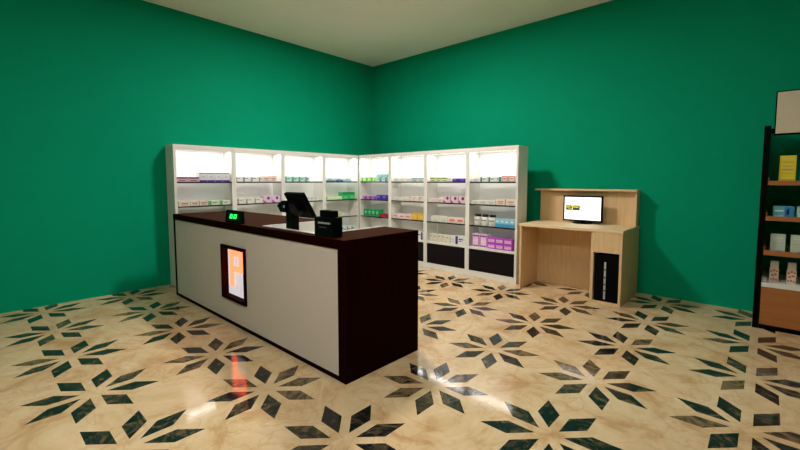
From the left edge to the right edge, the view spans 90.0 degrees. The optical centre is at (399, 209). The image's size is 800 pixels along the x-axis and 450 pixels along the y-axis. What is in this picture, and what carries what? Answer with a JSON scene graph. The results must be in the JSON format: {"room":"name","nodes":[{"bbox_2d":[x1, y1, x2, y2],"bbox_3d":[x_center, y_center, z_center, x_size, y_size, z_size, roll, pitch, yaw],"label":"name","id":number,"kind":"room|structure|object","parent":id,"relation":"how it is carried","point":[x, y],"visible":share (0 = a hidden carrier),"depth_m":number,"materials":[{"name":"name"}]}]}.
{"room":"pharmacy","nodes":[
{"label":"pharmacy","id":0,"kind":"room"},
{"bbox_2d":[0,0,372,313],"bbox_3d":[-3.789,-0.768,4.646,0.120,3.664,9.740,4,6,42],"label":"wall","id":1,"kind":"structure","parent":0,"point":[93,93],"depth_m":4.92,"materials":[{"name":"green paint"}]},
{"bbox_2d":[144,0,611,66],"bbox_3d":[-0.243,-2.422,1.269,9.740,0.120,9.740,4,6,42],"label":"ceiling","id":2,"kind":"structure","parent":0,"point":[372,33],"depth_m":5.59,"materials":[{"name":"beige paint"}]},
{"bbox_2d":[0,266,799,449],"bbox_3d":[-0.243,1.353,1.541,9.740,0.120,9.740,4,6,42],"label":"floor","id":3,"kind":"structure","parent":0,"point":[496,365],"depth_m":2.81,"materials":[{"name":"stone"}]},
{"bbox_2d":[165,144,234,285],"bbox_3d":[-2.740,0.066,5.557,0.280,1.870,0.788,4,6,42],"label":"display cabinet","id":4,"kind":"object","parent":3,"relation":"on","point":[182,160],"visible":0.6,"depth_m":5.53,"materials":[{"name":"white laminate"}]},
{"bbox_2d":[177,177,187,181],"bbox_3d":[-2.896,-0.398,5.278,0.121,0.064,0.138,4,6,42],"label":"carton","id":5,"kind":"object","parent":4,"relation":"in","point":[179,179],"visible":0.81,"depth_m":5.24,"materials":[{"name":"pink cardboard"}]},
{"bbox_2d":[178,201,189,206],"bbox_3d":[-2.883,-0.079,5.316,0.121,0.066,0.135,4,6,42],"label":"carton","id":6,"kind":"object","parent":4,"relation":"in","point":[180,203],"visible":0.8,"depth_m":5.26,"materials":[{"name":"beige cardboard"}]},
{"bbox_2d":[188,177,198,181],"bbox_3d":[-2.799,-0.406,5.382,0.121,0.064,0.138,4,6,42],"label":"carton","id":7,"kind":"object","parent":4,"relation":"in","point":[190,179],"visible":0.82,"depth_m":5.34,"materials":[{"name":"pink cardboard"}]},
{"bbox_2d":[190,201,198,205],"bbox_3d":[-2.798,-0.086,5.413,0.121,0.066,0.105,4,6,42],"label":"carton","id":8,"kind":"object","parent":4,"relation":"in","point":[192,203],"visible":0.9,"depth_m":5.37,"materials":[{"name":"beige cardboard"}]},
{"bbox_2d":[196,173,206,181],"bbox_3d":[-2.715,-0.442,5.471,0.121,0.124,0.100,4,6,42],"label":"carton","id":9,"kind":"object","parent":4,"relation":"in","point":[202,176],"visible":0.93,"depth_m":5.43,"materials":[{"name":"white cardboard"}]},
{"bbox_2d":[197,200,207,205],"bbox_3d":[-2.717,-0.092,5.494,0.121,0.066,0.108,4,6,42],"label":"carton","id":10,"kind":"object","parent":4,"relation":"in","point":[201,202],"visible":0.9,"depth_m":5.46,"materials":[{"name":"beige cardboard"}]},
{"bbox_2d":[207,173,214,181],"bbox_3d":[-2.647,-0.448,5.551,0.121,0.124,0.100,4,6,42],"label":"carton","id":11,"kind":"object","parent":4,"relation":"in","point":[210,176],"visible":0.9,"depth_m":5.51,"materials":[{"name":"white cardboard"}]},
{"bbox_2d":[208,200,219,204],"bbox_3d":[-2.626,-0.097,5.597,0.121,0.062,0.148,4,6,42],"label":"carton","id":12,"kind":"object","parent":4,"relation":"in","point":[210,202],"visible":0.87,"depth_m":5.57,"materials":[{"name":"green"}]},
{"bbox_2d":[215,173,221,181],"bbox_3d":[-2.574,-0.453,5.625,0.121,0.124,0.100,4,6,42],"label":"carton","id":13,"kind":"object","parent":4,"relation":"in","point":[218,176],"visible":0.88,"depth_m":5.58,"materials":[{"name":"white cardboard"}]},
{"bbox_2d":[219,200,229,204],"bbox_3d":[-2.521,-0.106,5.712,0.121,0.062,0.148,4,6,42],"label":"carton","id":14,"kind":"object","parent":4,"relation":"in","point":[221,202],"visible":0.86,"depth_m":5.66,"materials":[{"name":"green"}]},
{"bbox_2d":[222,173,229,181],"bbox_3d":[-2.505,-0.459,5.702,0.121,0.124,0.100,4,6,42],"label":"carton","id":15,"kind":"object","parent":4,"relation":"in","point":[225,176],"visible":0.81,"depth_m":5.66,"materials":[{"name":"white cardboard"}]},
{"bbox_2d":[233,148,283,215],"bbox_3d":[-2.206,0.024,6.138,0.280,1.870,0.788,4,6,42],"label":"display cabinet","id":16,"kind":"object","parent":3,"relation":"on","point":[247,162],"visible":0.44,"depth_m":6.24,"materials":[{"name":"white laminate"}]},
{"bbox_2d":[236,177,242,181],"bbox_3d":[-2.367,-0.442,5.844,0.101,0.070,0.098,4,6,42],"label":"carton","id":17,"kind":"object","parent":16,"relation":"in","point":[239,179],"visible":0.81,"depth_m":5.81,"materials":[{"name":"white cardboard"}]},
{"bbox_2d":[237,198,245,203],"bbox_3d":[-2.348,-0.124,5.888,0.101,0.074,0.125,4,6,42],"label":"carton","id":18,"kind":"object","parent":16,"relation":"in","point":[241,200],"visible":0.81,"depth_m":5.85,"materials":[{"name":"white cardboard"}]},
{"bbox_2d":[243,177,250,181],"bbox_3d":[-2.288,-0.448,5.930,0.101,0.070,0.108,4,6,42],"label":"carton","id":19,"kind":"object","parent":16,"relation":"in","point":[245,179],"visible":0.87,"depth_m":5.89,"materials":[{"name":"white cardboard"}]},
{"bbox_2d":[244,198,254,203],"bbox_3d":[-2.260,-0.131,5.985,0.101,0.074,0.125,4,6,42],"label":"carton","id":20,"kind":"object","parent":16,"relation":"in","point":[248,200],"visible":0.9,"depth_m":5.94,"materials":[{"name":"white cardboard"}]},
{"bbox_2d":[251,177,258,181],"bbox_3d":[-2.205,-0.455,6.020,0.101,0.070,0.112,4,6,42],"label":"carton","id":21,"kind":"object","parent":16,"relation":"in","point":[253,179],"visible":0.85,"depth_m":5.98,"materials":[{"name":"white cardboard"}]},
{"bbox_2d":[254,198,262,202],"bbox_3d":[-2.168,-0.138,6.078,0.101,0.074,0.125,4,6,42],"label":"carton","id":22,"kind":"object","parent":16,"relation":"in","point":[257,200],"visible":0.84,"depth_m":6.04,"materials":[{"name":"white cardboard"}]},
{"bbox_2d":[260,176,269,181],"bbox_3d":[-2.080,-0.472,6.152,0.101,0.086,0.110,4,6,42],"label":"carton","id":23,"kind":"object","parent":16,"relation":"in","point":[265,178],"visible":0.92,"depth_m":6.12,"materials":[{"name":"beige cardboard"}]},
{"bbox_2d":[260,196,271,202],"bbox_3d":[-2.076,-0.159,6.184,0.111,0.100,0.140,4,6,42],"label":"carton","id":24,"kind":"object","parent":16,"relation":"in","point":[266,199],"visible":0.92,"depth_m":6.14,"materials":[{"name":"pink cardboard"}]},
{"bbox_2d":[270,176,276,181],"bbox_3d":[-2.000,-0.478,6.239,0.101,0.086,0.110,4,6,42],"label":"carton","id":25,"kind":"object","parent":16,"relation":"in","point":[272,178],"visible":0.84,"depth_m":6.21,"materials":[{"name":"beige cardboard"}]},
{"bbox_2d":[272,196,279,201],"bbox_3d":[-1.977,-0.167,6.293,0.111,0.100,0.140,4,6,42],"label":"carton","id":26,"kind":"object","parent":16,"relation":"in","point":[274,198],"visible":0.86,"depth_m":6.25,"materials":[{"name":"pink cardboard"}]},
{"bbox_2d":[173,211,417,384],"bbox_3d":[-1.304,0.606,4.085,3.234,1.004,0.792,4,6,42],"label":"counter","id":27,"kind":"object","parent":3,"relation":"on","point":[345,307],"depth_m":3.15,"materials":[{"name":"brown wood"}]},
{"bbox_2d":[225,209,244,223],"bbox_3d":[-1.579,0.066,3.817,0.337,0.118,0.034,4,6,42],"label":"display","id":28,"kind":"object","parent":27,"relation":"on","point":[233,216],"visible":1,"depth_m":3.79,"materials":[{"name":"black plastic"}]},
{"bbox_2d":[277,192,315,229],"bbox_3d":[-0.882,0.131,3.447,0.390,0.565,0.240,4,6,42],"label":"cash register","id":29,"kind":"object","parent":27,"relation":"on","point":[297,204],"visible":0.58,"depth_m":3.37,"materials":[{"name":"black plastic"}]},
{"bbox_2d":[176,211,416,240],"bbox_3d":[-1.305,0.136,4.053,3.230,0.055,0.770,4,6,42],"label":"countertop","id":30,"kind":"structure","parent":27,"relation":"on","point":[253,219],"depth_m":3.75,"materials":[{"name":"brown wood"}]},
{"bbox_2d":[314,210,341,237],"bbox_3d":[-0.517,0.098,2.873,0.221,0.190,0.088,4,6,42],"label":"receipt printer","id":31,"kind":"object","parent":27,"relation":"on","point":[328,224],"visible":1,"depth_m":2.82,"materials":[{"name":"black plastic"}]},
{"bbox_2d":[283,151,324,218],"bbox_3d":[-1.673,-0.018,6.719,0.280,1.870,0.788,4,6,42],"label":"display cabinet","id":32,"kind":"object","parent":3,"relation":"on","point":[303,164],"visible":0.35,"depth_m":6.87,"materials":[{"name":"white laminate"}]},
{"bbox_2d":[285,176,290,181],"bbox_3d":[-1.825,-0.491,6.428,0.101,0.084,0.110,4,6,42],"label":"carton","id":33,"kind":"object","parent":32,"relation":"in","point":[287,178],"visible":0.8,"depth_m":6.39,"materials":[{"name":"teal"}]},
{"bbox_2d":[291,176,297,181],"bbox_3d":[-1.740,-0.498,6.523,0.101,0.084,0.110,4,6,42],"label":"carton","id":34,"kind":"object","parent":32,"relation":"in","point":[293,178],"visible":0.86,"depth_m":6.48,"materials":[{"name":"teal"}]},
{"bbox_2d":[298,177,304,181],"bbox_3d":[-1.654,-0.505,6.618,0.101,0.084,0.110,4,6,42],"label":"carton","id":35,"kind":"object","parent":32,"relation":"in","point":[300,179],"visible":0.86,"depth_m":6.58,"materials":[{"name":"teal cardboard"}]},
{"bbox_2d":[324,153,358,228],"bbox_3d":[-1.139,-0.060,7.300,0.280,1.870,0.788,4,6,42],"label":"display cabinet","id":36,"kind":"object","parent":3,"relation":"on","point":[335,165],"visible":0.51,"depth_m":7.46,"materials":[{"name":"white laminate"}]},
{"bbox_2d":[326,178,334,181],"bbox_3d":[-1.265,-0.524,7.056,0.121,0.060,0.190,4,6,42],"label":"carton","id":37,"kind":"object","parent":36,"relation":"in","point":[327,179],"visible":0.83,"depth_m":7.02,"materials":[{"name":"white"}]},
{"bbox_2d":[326,196,334,199],"bbox_3d":[-1.258,-0.205,7.086,0.121,0.062,0.160,4,6,42],"label":"carton","id":38,"kind":"object","parent":36,"relation":"in","point":[327,197],"visible":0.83,"depth_m":7.04,"materials":[{"name":"green"}]},
{"bbox_2d":[338,192,348,198],"bbox_3d":[-1.036,-0.256,7.327,0.121,0.130,0.140,4,6,42],"label":"carton","id":39,"kind":"object","parent":36,"relation":"in","point":[344,195],"visible":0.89,"depth_m":7.28,"materials":[{"name":"green cardboard"}]},
{"bbox_2d":[348,192,354,198],"bbox_3d":[-0.934,-0.264,7.433,0.121,0.130,0.140,4,6,42],"label":"carton","id":40,"kind":"object","parent":36,"relation":"in","point":[351,195],"visible":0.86,"depth_m":7.39,"materials":[{"name":"green cardboard"}]},
{"bbox_2d":[359,153,389,228],"bbox_3d":[-0.375,-0.061,7.312,0.788,1.870,0.280,4,6,42],"label":"display cabinet","id":41,"kind":"object","parent":3,"relation":"on","point":[372,165],"visible":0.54,"depth_m":7.47,"materials":[{"name":"white laminate"}]},
{"bbox_2d":[375,209,383,216],"bbox_3d":[-0.374,0.061,7.251,0.098,0.125,0.121,4,6,42],"label":"carton","id":42,"kind":"object","parent":41,"relation":"in","point":[377,211],"visible":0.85,"depth_m":7.22,"materials":[{"name":"green cardboard"}]},
{"bbox_2d":[390,151,425,266],"bbox_3d":[0.207,-0.022,6.780,0.788,1.870,0.280,4,6,42],"label":"display cabinet","id":43,"kind":"object","parent":3,"relation":"on","point":[412,165],"visible":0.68,"depth_m":6.91,"materials":[{"name":"white laminate"}]},
{"bbox_2d":[393,213,401,217],"bbox_3d":[-0.031,0.107,6.945,0.128,0.076,0.131,4,6,42],"label":"carton","id":44,"kind":"object","parent":43,"relation":"in","point":[396,215],"visible":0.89,"depth_m":6.90,"materials":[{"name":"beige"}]},
{"bbox_2d":[401,197,408,200],"bbox_3d":[0.119,-0.182,6.779,0.175,0.060,0.121,4,6,42],"label":"carton","id":45,"kind":"object","parent":43,"relation":"in","point":[402,198],"visible":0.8,"depth_m":6.73,"materials":[{"name":"beige cardboard"}]},
{"bbox_2d":[411,213,417,219],"bbox_3d":[0.280,0.111,6.668,0.125,0.108,0.141,4,6,42],"label":"carton","id":46,"kind":"object","parent":43,"relation":"in","point":[414,216],"visible":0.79,"depth_m":6.61,"materials":[{"name":"orange"}]},
{"bbox_2d":[418,231,423,239],"bbox_3d":[0.359,0.426,6.589,0.115,0.128,0.101,4,6,42],"label":"carton","id":47,"kind":"object","parent":43,"relation":"in","point":[420,233],"visible":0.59,"depth_m":6.55,"materials":[{"name":"white cardboard"}]},
{"bbox_2d":[418,213,423,220],"bbox_3d":[0.382,0.118,6.577,0.125,0.108,0.141,4,6,42],"label":"carton","id":48,"kind":"object","parent":43,"relation":"in","point":[420,215],"visible":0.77,"depth_m":6.52,"materials":[{"name":"orange"}]},
{"bbox_2d":[425,148,467,274],"bbox_3d":[0.790,0.016,6.248,0.788,1.870,0.280,4,6,42],"label":"display cabinet","id":49,"kind":"object","parent":3,"relation":"on","point":[453,163],"visible":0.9,"depth_m":6.34,"materials":[{"name":"white laminate"}]},
{"bbox_2d":[429,197,435,201],"bbox_3d":[0.551,-0.157,6.386,0.135,0.068,0.121,4,6,42],"label":"carton","id":50,"kind":"object","parent":49,"relation":"in","point":[433,199],"visible":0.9,"depth_m":6.34,"materials":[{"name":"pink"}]},
{"bbox_2d":[433,233,436,241],"bbox_3d":[0.585,0.446,6.369,0.078,0.120,0.081,4,6,42],"label":"carton","id":51,"kind":"object","parent":49,"relation":"in","point":[434,235],"visible":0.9,"depth_m":6.34,"materials":[{"name":"beige cardboard"}]},
{"bbox_2d":[431,215,442,221],"bbox_3d":[0.600,0.141,6.371,0.155,0.092,0.131,4,6,42],"label":"carton","id":52,"kind":"object","parent":49,"relation":"in","point":[436,218],"visible":0.89,"depth_m":6.33,"materials":[{"name":"beige cardboard"}]},
{"bbox_2d":[437,234,442,241],"bbox_3d":[0.646,0.449,6.316,0.078,0.120,0.081,4,6,42],"label":"carton","id":53,"kind":"object","parent":49,"relation":"in","point":[439,236],"visible":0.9,"depth_m":6.29,"materials":[{"name":"beige cardboard"}]},
{"bbox_2d":[442,234,446,242],"bbox_3d":[0.707,0.453,6.263,0.078,0.120,0.081,4,6,42],"label":"carton","id":54,"kind":"object","parent":49,"relation":"in","point":[443,235],"visible":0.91,"depth_m":6.23,"materials":[{"name":"beige cardboard"}]},
{"bbox_2d":[440,216,451,222],"bbox_3d":[0.719,0.148,6.265,0.152,0.092,0.131,4,6,42],"label":"carton","id":55,"kind":"object","parent":49,"relation":"in","point":[442,218],"visible":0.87,"depth_m":6.21,"materials":[{"name":"beige cardboard"}]},
{"bbox_2d":[427,241,464,247],"bbox_3d":[0.785,0.528,6.280,0.720,0.030,0.267,4,6,42],"label":"shelf","id":56,"kind":"object","parent":49,"relation":"attached to","point":[432,243],"depth_m":6.19,"materials":[{"name":"white laminate"}]},
{"bbox_2d":[442,177,450,181],"bbox_3d":[0.724,-0.465,6.192,0.102,0.066,0.101,4,6,42],"label":"carton","id":57,"kind":"object","parent":49,"relation":"in","point":[444,179],"visible":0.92,"depth_m":6.16,"materials":[{"name":"yellow"}]},
{"bbox_2d":[443,196,450,202],"bbox_3d":[0.754,-0.160,6.196,0.130,0.100,0.111,4,6,42],"label":"carton","id":58,"kind":"object","parent":49,"relation":"in","point":[446,199],"visible":0.88,"depth_m":6.15,"materials":[{"name":"pink cardboard"}]},
{"bbox_2d":[446,235,450,242],"bbox_3d":[0.764,0.457,6.206,0.078,0.120,0.081,4,6,42],"label":"carton","id":59,"kind":"object","parent":49,"relation":"in","point":[448,237],"visible":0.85,"depth_m":6.17,"materials":[{"name":"beige cardboard"}]},
{"bbox_2d":[451,235,456,243],"bbox_3d":[0.833,0.459,6.146,0.082,0.125,0.081,4,6,42],"label":"carton","id":60,"kind":"object","parent":49,"relation":"in","point":[452,236],"visible":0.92,"depth_m":6.12,"materials":[{"name":"white cardboard"}]},
{"bbox_2d":[448,217,460,222],"bbox_3d":[0.836,0.161,6.158,0.147,0.082,0.131,4,6,42],"label":"carton","id":61,"kind":"object","parent":49,"relation":"in","point":[450,219],"visible":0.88,"depth_m":6.12,"materials":[{"name":"beige cardboard"}]},
{"bbox_2d":[451,196,459,202],"bbox_3d":[0.859,-0.152,6.096,0.130,0.100,0.111,4,6,42],"label":"carton","id":62,"kind":"object","parent":49,"relation":"in","point":[454,199],"visible":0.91,"depth_m":6.04,"materials":[{"name":"pink cardboard"}]},
{"bbox_2d":[452,178,459,181],"bbox_3d":[0.870,-0.448,6.061,0.118,0.050,0.101,4,6,42],"label":"carton","id":63,"kind":"object","parent":49,"relation":"in","point":[453,179],"visible":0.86,"depth_m":6.02,"materials":[{"name":"purple cardboard"}]},
{"bbox_2d":[455,235,464,244],"bbox_3d":[0.939,0.463,6.059,0.175,0.130,0.101,4,6,42],"label":"carton","id":64,"kind":"object","parent":49,"relation":"in","point":[459,239],"visible":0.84,"depth_m":6.03,"materials":[{"name":"white cardboard"}]},
{"bbox_2d":[456,218,464,223],"bbox_3d":[0.947,0.169,6.053,0.145,0.082,0.131,4,6,42],"label":"carton","id":65,"kind":"object","parent":49,"relation":"in","point":[458,220],"visible":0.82,"depth_m":6.00,"materials":[{"name":"beige cardboard"}]},
{"bbox_2d":[459,196,464,202],"bbox_3d":[0.961,-0.146,6.005,0.118,0.100,0.111,4,6,42],"label":"carton","id":66,"kind":"object","parent":49,"relation":"in","point":[461,198],"visible":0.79,"depth_m":5.97,"materials":[{"name":"pink cardboard"}]},
{"bbox_2d":[466,145,527,283],"bbox_3d":[1.372,0.054,5.715,0.788,1.870,0.280,4,6,42],"label":"display cabinet","id":67,"kind":"object","parent":3,"relation":"on","point":[486,263],"visible":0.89,"depth_m":5.73,"materials":[{"name":"white laminate"}]},
{"bbox_2d":[471,200,478,203],"bbox_3d":[1.126,-0.112,5.857,0.130,0.054,0.111,4,6,42],"label":"carton","id":68,"kind":"object","parent":67,"relation":"on","point":[472,201],"visible":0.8,"depth_m":5.82,"materials":[{"name":"white cardboard"}]},
{"bbox_2d":[472,178,479,181],"bbox_3d":[1.130,-0.430,5.824,0.115,0.048,0.101,4,6,42],"label":"carton","id":69,"kind":"object","parent":67,"relation":"on","point":[473,179],"visible":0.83,"depth_m":5.79,"materials":[{"name":"white cardboard"}]},
{"bbox_2d":[472,233,482,246],"bbox_3d":[1.141,0.446,5.883,0.122,0.190,0.111,4,6,42],"label":"carton","id":70,"kind":"object","parent":67,"relation":"on","point":[475,236],"visible":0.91,"depth_m":5.84,"materials":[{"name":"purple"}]},
{"bbox_2d":[474,214,481,224],"bbox_3d":[1.145,0.143,5.862,0.109,0.160,0.109,4,6,42],"label":"medicine bottle","id":71,"kind":"object","parent":67,"relation":"on","point":[477,219],"visible":0.98,"depth_m":5.82,"materials":[{"name":"white plastic"}]},
{"bbox_2d":[480,177,487,181],"bbox_3d":[1.226,-0.433,5.736,0.112,0.068,0.101,4,6,42],"label":"carton","id":72,"kind":"object","parent":67,"relation":"on","point":[482,179],"visible":0.84,"depth_m":5.70,"materials":[{"name":"white cardboard"}]},
{"bbox_2d":[479,200,489,203],"bbox_3d":[1.224,-0.106,5.767,0.127,0.054,0.111,4,6,42],"label":"carton","id":73,"kind":"object","parent":67,"relation":"on","point":[480,201],"visible":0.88,"depth_m":5.74,"materials":[{"name":"white cardboard"}]},
{"bbox_2d":[481,214,488,225],"bbox_3d":[1.233,0.149,5.781,0.109,0.160,0.109,4,6,42],"label":"medicine bottle","id":74,"kind":"object","parent":67,"relation":"on","point":[485,217],"visible":0.99,"depth_m":5.74,"materials":[{"name":"white plastic"}]},
{"bbox_2d":[480,234,490,247],"bbox_3d":[1.236,0.452,5.799,0.122,0.190,0.111,4,6,42],"label":"carton","id":75,"kind":"object","parent":67,"relation":"on","point":[483,237],"visible":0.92,"depth_m":5.76,"materials":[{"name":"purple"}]},
{"bbox_2d":[487,243,494,248],"bbox_3d":[1.331,0.513,5.715,0.122,0.080,0.111,4,6,42],"label":"carton","id":76,"kind":"object","parent":67,"relation":"on","point":[489,245],"visible":0.71,"depth_m":5.67,"materials":[{"name":"purple cardboard"}]},
{"bbox_2d":[487,236,497,242],"bbox_3d":[1.330,0.432,5.709,0.122,0.080,0.111,4,6,42],"label":"carton","id":77,"kind":"object","parent":76,"relation":"on","point":[491,239],"visible":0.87,"depth_m":5.67,"materials":[{"name":"purple cardboard"}]},
{"bbox_2d":[487,200,495,204],"bbox_3d":[1.321,-0.099,5.677,0.127,0.054,0.111,4,6,42],"label":"carton","id":78,"kind":"object","parent":67,"relation":"on","point":[491,202],"visible":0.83,"depth_m":5.63,"materials":[{"name":"white cardboard"}]},
{"bbox_2d":[469,246,513,253],"bbox_3d":[1.368,0.566,5.747,0.720,0.030,0.267,4,6,42],"label":"shelf","id":79,"kind":"object","parent":67,"relation":"attached to","point":[471,248],"depth_m":5.67,"materials":[{"name":"white laminate"}]},
{"bbox_2d":[489,215,495,225],"bbox_3d":[1.322,0.155,5.700,0.109,0.160,0.109,4,6,42],"label":"medicine bottle","id":80,"kind":"object","parent":67,"relation":"on","point":[492,217],"visible":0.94,"depth_m":5.66,"materials":[{"name":"white plastic"}]},
{"bbox_2d":[488,177,496,181],"bbox_3d":[1.323,-0.427,5.646,0.112,0.068,0.101,4,6,42],"label":"carton","id":81,"kind":"object","parent":67,"relation":"on","point":[490,179],"visible":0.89,"depth_m":5.60,"materials":[{"name":"white cardboard"}]},
{"bbox_2d":[495,218,501,226],"bbox_3d":[1.399,0.181,5.626,0.070,0.118,0.111,4,6,42],"label":"carton","id":82,"kind":"object","parent":67,"relation":"on","point":[497,220],"visible":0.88,"depth_m":5.59,"materials":[{"name":"blue cardboard"}]},
{"bbox_2d":[495,244,503,249],"bbox_3d":[1.423,0.519,5.627,0.122,0.080,0.111,4,6,42],"label":"carton","id":83,"kind":"object","parent":67,"relation":"on","point":[497,246],"visible":0.72,"depth_m":5.58,"materials":[{"name":"purple cardboard"}]},
{"bbox_2d":[495,237,504,243],"bbox_3d":[1.421,0.439,5.620,0.122,0.080,0.111,4,6,42],"label":"carton","id":84,"kind":"object","parent":83,"relation":"on","point":[499,240],"visible":0.92,"depth_m":5.58,"materials":[{"name":"purple cardboard"}]},
{"bbox_2d":[496,199,505,204],"bbox_3d":[1.429,-0.107,5.581,0.135,0.084,0.111,4,6,42],"label":"carton","id":85,"kind":"object","parent":67,"relation":"on","point":[498,201],"visible":0.86,"depth_m":5.54,"materials":[{"name":"beige cardboard"}]},
{"bbox_2d":[500,218,507,227],"bbox_3d":[1.454,0.185,5.578,0.070,0.118,0.111,4,6,42],"label":"carton","id":86,"kind":"object","parent":67,"relation":"on","point":[502,221],"visible":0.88,"depth_m":5.54,"materials":[{"name":"blue cardboard"}]},
{"bbox_2d":[501,176,508,181],"bbox_3d":[1.465,-0.424,5.514,0.092,0.082,0.101,4,6,42],"label":"carton","id":87,"kind":"object","parent":67,"relation":"on","point":[504,178],"visible":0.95,"depth_m":5.47,"materials":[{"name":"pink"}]},
{"bbox_2d":[505,219,509,227],"bbox_3d":[1.505,0.189,5.526,0.070,0.118,0.111,4,6,42],"label":"carton","id":88,"kind":"object","parent":67,"relation":"on","point":[507,221],"visible":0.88,"depth_m":5.48,"materials":[{"name":"blue cardboard"}]},
{"bbox_2d":[504,245,513,250],"bbox_3d":[1.518,0.525,5.541,0.125,0.080,0.111,4,6,42],"label":"carton","id":89,"kind":"object","parent":67,"relation":"on","point":[506,247],"visible":0.79,"depth_m":5.49,"materials":[{"name":"purple cardboard"}]},
{"bbox_2d":[504,238,514,245],"bbox_3d":[1.518,0.445,5.535,0.125,0.080,0.111,4,6,42],"label":"carton","id":90,"kind":"object","parent":89,"relation":"on","point":[507,241],"visible":0.87,"depth_m":5.49,"materials":[{"name":"purple cardboard"}]},
{"bbox_2d":[506,199,514,205],"bbox_3d":[1.541,-0.100,5.479,0.130,0.084,0.111,4,6,42],"label":"carton","id":91,"kind":"object","parent":67,"relation":"on","point":[511,202],"visible":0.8,"depth_m":5.44,"materials":[{"name":"beige cardboard"}]},
{"bbox_2d":[510,219,514,227],"bbox_3d":[1.561,0.192,5.479,0.070,0.118,0.111,4,6,42],"label":"carton","id":92,"kind":"object","parent":67,"relation":"on","point":[512,221],"visible":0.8,"depth_m":5.44,"materials":[{"name":"blue cardboard"}]},
{"bbox_2d":[509,176,515,181],"bbox_3d":[1.543,-0.419,5.445,0.092,0.082,0.101,4,6,42],"label":"carton","id":93,"kind":"object","parent":67,"relation":"on","point":[511,178],"visible":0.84,"depth_m":5.40,"materials":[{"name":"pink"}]},
{"bbox_2d":[519,188,640,306],"bbox_3d":[2.229,0.389,5.091,1.272,1.292,0.776,4,6,42],"label":"computer desk","id":94,"kind":"object","parent":3,"relation":"on","point":[553,249],"visible":0.93,"depth_m":5.16,"materials":[{"name":"brown wood"}]},
{"bbox_2d":[563,195,603,223],"bbox_3d":[2.352,0.000,5.151,0.486,0.358,0.170,4,6,42],"label":"computer monitor","id":95,"kind":"object","parent":94,"relation":"on","point":[584,209],"visible":1,"depth_m":5.13,"materials":[{"name":"black plastic"}]},
{"bbox_2d":[535,188,640,191],"bbox_3d":[2.428,-0.260,5.270,1.263,0.024,0.175,4,6,42],"label":"shelf","id":96,"kind":"object","parent":94,"relation":"attached to","point":[542,189],"depth_m":5.21,"materials":[{"name":"brown wood"}]},
{"bbox_2d":[594,252,618,303],"bbox_3d":[2.483,0.770,4.695,0.244,0.535,0.466,4,6,42],"label":"computer tower","id":97,"kind":"object","parent":94,"relation":"on","point":[606,277],"visible":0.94,"depth_m":4.52,"materials":[{"name":"black plastic"}]},
{"bbox_2d":[752,89,799,335],"bbox_3d":[3.864,0.028,3.700,0.802,2.212,0.574,4,6,42],"label":"display stand","id":98,"kind":"object","parent":3,"relation":"on","point":[778,302],"visible":1,"depth_m":3.70,"materials":[{"name":"black wood"}]},
{"bbox_2d":[769,260,778,281],"bbox_3d":[3.559,0.584,3.805,0.066,0.196,0.051,4,6,42],"label":"pack","id":99,"kind":"object","parent":98,"relation":"on","point":[774,265],"visible":1,"depth_m":3.79,"materials":[{"name":"beige cardboard"}]},
{"bbox_2d":[770,233,785,251],"bbox_3d":[3.536,0.318,3.746,0.103,0.180,0.071,4,6,42],"label":"carton","id":100,"kind":"object","parent":98,"relation":"on","point":[777,241],"visible":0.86,"depth_m":3.72,"materials":[{"name":"grey cardboard"}]},
{"bbox_2d":[763,240,799,257],"bbox_3d":[3.862,0.387,3.724,0.706,0.081,0.560,4,6,42],"label":"shelf","id":101,"kind":"object","parent":98,"relation":"on","point":[766,251],"depth_m":3.70,"materials":[{"name":"orange wood"}]},
{"bbox_2d":[766,209,799,221],"bbox_3d":[3.862,0.066,3.701,0.706,0.077,0.560,4,6,42],"label":"shelf","id":102,"kind":"object","parent":98,"relation":"on","point":[768,217],"depth_m":3.66,"materials":[{"name":"orange wood"}]},
{"bbox_2d":[773,206,794,216],"bbox_3d":[3.554,0.027,3.708,0.144,0.118,0.071,4,6,42],"label":"carton","id":103,"kind":"object","parent":98,"relation":"on","point":[781,211],"visible":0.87,"depth_m":3.68,"materials":[{"name":"teal cardboard"}]},
{"bbox_2d":[768,177,799,184],"bbox_3d":[3.862,-0.262,3.677,0.706,0.073,0.560,4,6,42],"label":"shelf","id":104,"kind":"object","parent":98,"relation":"on","point":[769,182],"depth_m":3.64,"materials":[{"name":"orange wood"}]},
{"bbox_2d":[778,155,796,180],"bbox_3d":[3.560,-0.369,3.675,0.110,0.252,0.071,4,6,42],"label":"carton","id":105,"kind":"object","parent":98,"relation":"on","point":[787,166],"visible":0.86,"depth_m":3.65,"materials":[{"name":"yellow cardboard"}]},
{"bbox_2d":[786,262,796,283],"bbox_3d":[3.647,0.590,3.725,0.066,0.196,0.051,4,6,42],"label":"pack","id":106,"kind":"object","parent":98,"relation":"on","point":[791,274],"visible":1,"depth_m":3.71,"materials":[{"name":"beige cardboard"}]},
{"bbox_2d":[790,234,799,252],"bbox_3d":[3.639,0.325,3.655,0.103,0.180,0.071,4,6,42],"label":"carton","id":107,"kind":"object","parent":98,"relation":"on","point":[795,239],"visible":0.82,"depth_m":3.64,"materials":[{"name":"grey cardboard"}]},
{"bbox_2d":[796,206,799,216],"bbox_3d":[3.667,0.034,3.606,0.130,0.118,0.071,4,6,42],"label":"carton","id":108,"kind":"object","parent":98,"relation":"on","point":[798,207],"visible":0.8,"depth_m":3.62,"materials":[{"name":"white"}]},
{"bbox_2d":[373,0,799,311],"bbox_3d":[3.051,-0.786,4.902,9.620,3.664,0.120,4,6,42],"label":"wall","id":109,"kind":"structure","parent":0,"point":[673,102],"depth_m":4.84,"materials":[{"name":"green paint"}]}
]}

